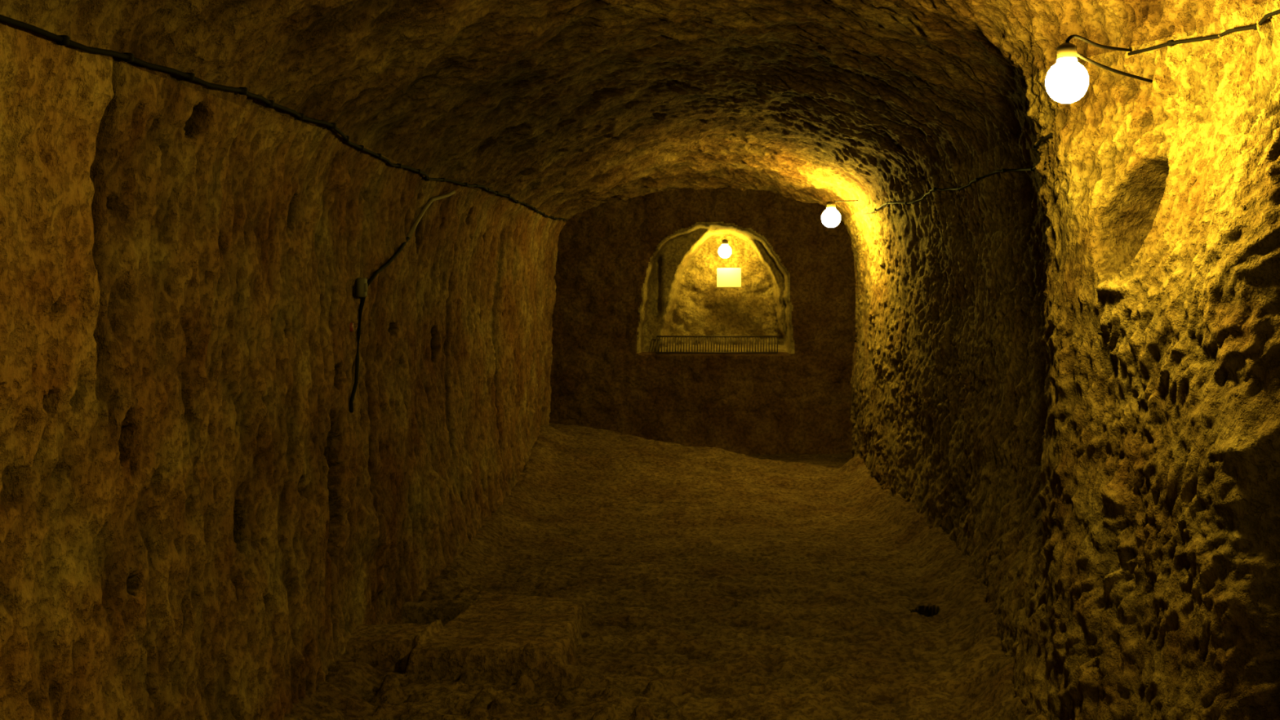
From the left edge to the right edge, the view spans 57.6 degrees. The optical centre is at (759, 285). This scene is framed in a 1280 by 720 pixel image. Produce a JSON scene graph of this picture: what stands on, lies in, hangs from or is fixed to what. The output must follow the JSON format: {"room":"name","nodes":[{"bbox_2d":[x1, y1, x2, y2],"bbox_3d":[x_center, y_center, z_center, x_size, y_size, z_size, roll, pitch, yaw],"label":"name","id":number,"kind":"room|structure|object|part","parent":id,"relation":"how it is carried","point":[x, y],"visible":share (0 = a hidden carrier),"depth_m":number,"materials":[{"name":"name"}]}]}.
{"room":"underground catacomb tunnel","nodes":[
{"label":"underground catacomb tunnel","id":0,"kind":"room"},
{"bbox_2d":[0,21,565,719],"bbox_3d":[-1.764,0.650,4.593,1.714,2.401,14.322,0,0,-8],"label":"wall","id":1,"kind":"structure","parent":0,"point":[197,515],"depth_m":3.40,"materials":[{"name":"brown stone"}]},
{"bbox_2d":[349,190,455,413],"bbox_3d":[-1.620,0.009,5.254,0.072,0.997,1.305,0,0,3],"label":"cable","id":2,"kind":"object","parent":1,"relation":"attached to","point":[362,283],"visible":1,"depth_m":4.75,"materials":[{"name":"black rubber"}]},
{"bbox_2d":[0,0,1266,222],"bbox_3d":[-0.465,-0.907,4.500,5.514,0.831,14.200,0,0,0],"label":"ceiling","id":3,"kind":"structure","parent":0,"point":[563,108],"depth_m":4.90,"materials":[{"name":"brown stone"}]},
{"bbox_2d":[0,14,567,221],"bbox_3d":[-1.512,-0.525,5.359,0.134,0.058,8.360,0,0,-1],"label":"power cable","id":4,"kind":"object","parent":3,"relation":"attached to","point":[62,40],"visible":1,"depth_m":3.04,"materials":[{"name":"black rubber"}]},
{"bbox_2d":[821,200,858,227],"bbox_3d":[0.580,-0.518,8.300,0.266,0.197,0.136,0,0,0],"label":"lamp","id":5,"kind":"object","parent":3,"relation":"hanging from","point":[830,217],"visible":1,"depth_m":8.26,"materials":[{"name":"beige glass"}]},
{"bbox_3d":[0.517,-0.490,8.300,0.139,0.140,0.136,0,0,0],"label":"glass globe","id":6,"kind":"part","parent":5,"relation":"part of","materials":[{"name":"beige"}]},
{"bbox_2d":[826,200,835,207],"bbox_3d":[0.517,-0.586,8.300,0.064,0.054,0.064,0,0,0],"label":"socket","id":7,"kind":"object","parent":5,"relation":"attached to","point":[830,203],"depth_m":8.28,"materials":[{"name":"plastic"}]},
{"bbox_2d":[284,422,1048,719],"bbox_3d":[-0.510,1.485,4.640,5.820,0.747,14.480,0,0,0],"label":"floor","id":8,"kind":"structure","parent":0,"point":[620,576],"depth_m":5.27,"materials":[{"name":"brown stone"}]},
{"bbox_2d":[548,186,855,454],"bbox_3d":[-0.502,0.080,11.665,6.195,3.540,1.177,0,0,0],"label":"wall","id":9,"kind":"structure","parent":0,"point":[631,272],"depth_m":11.32,"materials":[{"name":"brown stone"}]},
{"bbox_2d":[655,335,777,353],"bbox_3d":[-0.419,0.583,11.447,1.211,0.171,0.111,0,0,0],"label":"metal grating","id":10,"kind":"object","parent":9,"relation":"on","point":[659,336],"visible":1,"depth_m":11.44,"materials":[{"name":"metal"}]},
{"bbox_2d":[718,239,731,257],"bbox_3d":[-0.352,-0.382,11.971,0.139,0.193,0.378,0,0,0],"label":"lamp","id":11,"kind":"object","parent":9,"relation":"attached to","point":[724,251],"visible":1,"depth_m":11.81,"materials":[{"name":"beige glass"}]},
{"bbox_2d":[721,239,728,244],"bbox_3d":[-0.352,-0.451,11.850,0.064,0.054,0.064,0,0,0],"label":"socket","id":12,"kind":"object","parent":11,"relation":"attached to","point":[723,242],"depth_m":11.83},
{"bbox_2d":[716,267,741,287],"bbox_3d":[-0.313,-0.084,12.065,0.250,0.200,0.190,0,0,0],"label":"sign","id":13,"kind":"object","parent":9,"relation":"attached to","point":[726,277],"visible":1,"depth_m":11.97,"materials":[{"name":"metal"}]},
{"bbox_2d":[844,0,1279,719],"bbox_3d":[1.520,0.488,4.500,1.665,2.729,14.200,0,0,0],"label":"wall","id":14,"kind":"structure","parent":0,"point":[1069,366],"depth_m":3.44,"materials":[{"name":"brown stone"}]},
{"bbox_2d":[863,133,1053,214],"bbox_3d":[0.996,-0.503,5.998,0.314,0.092,4.501,0,0,-2],"label":"power cable","id":15,"kind":"object","parent":14,"relation":"attached to","point":[1033,147],"visible":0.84,"depth_m":5.70,"materials":[{"name":"black rubber"}]},
{"bbox_2d":[1045,34,1152,103],"bbox_3d":[0.938,-0.588,3.183,0.109,0.224,0.569,0,0,37],"label":"lamp","id":16,"kind":"object","parent":14,"relation":"attached to","point":[1067,81],"visible":1,"depth_m":2.97,"materials":[{"name":"glowing white glass"},{"name":"black rubber"}]},
{"bbox_2d":[1057,42,1076,58],"bbox_3d":[0.800,-0.609,3.000,0.050,0.043,0.050,0,0,-15],"label":"socket","id":17,"kind":"object","parent":16,"relation":"attached to","point":[1066,50],"depth_m":2.98,"materials":[{"name":"plastic"}]},
{"bbox_3d":[0.800,-0.533,3.000,0.111,0.112,0.108,0,0,0],"label":"glass globe","id":18,"kind":"part","parent":16,"relation":"part of","materials":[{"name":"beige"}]},
{"bbox_2d":[1127,8,1279,55],"bbox_3d":[1.399,-0.677,2.315,0.303,0.040,2.253,0,0,-8],"label":"power cable","id":19,"kind":"object","parent":14,"relation":"attached to","point":[1170,42],"visible":1,"depth_m":3.16,"materials":[{"name":"black rubber"}]}
]}

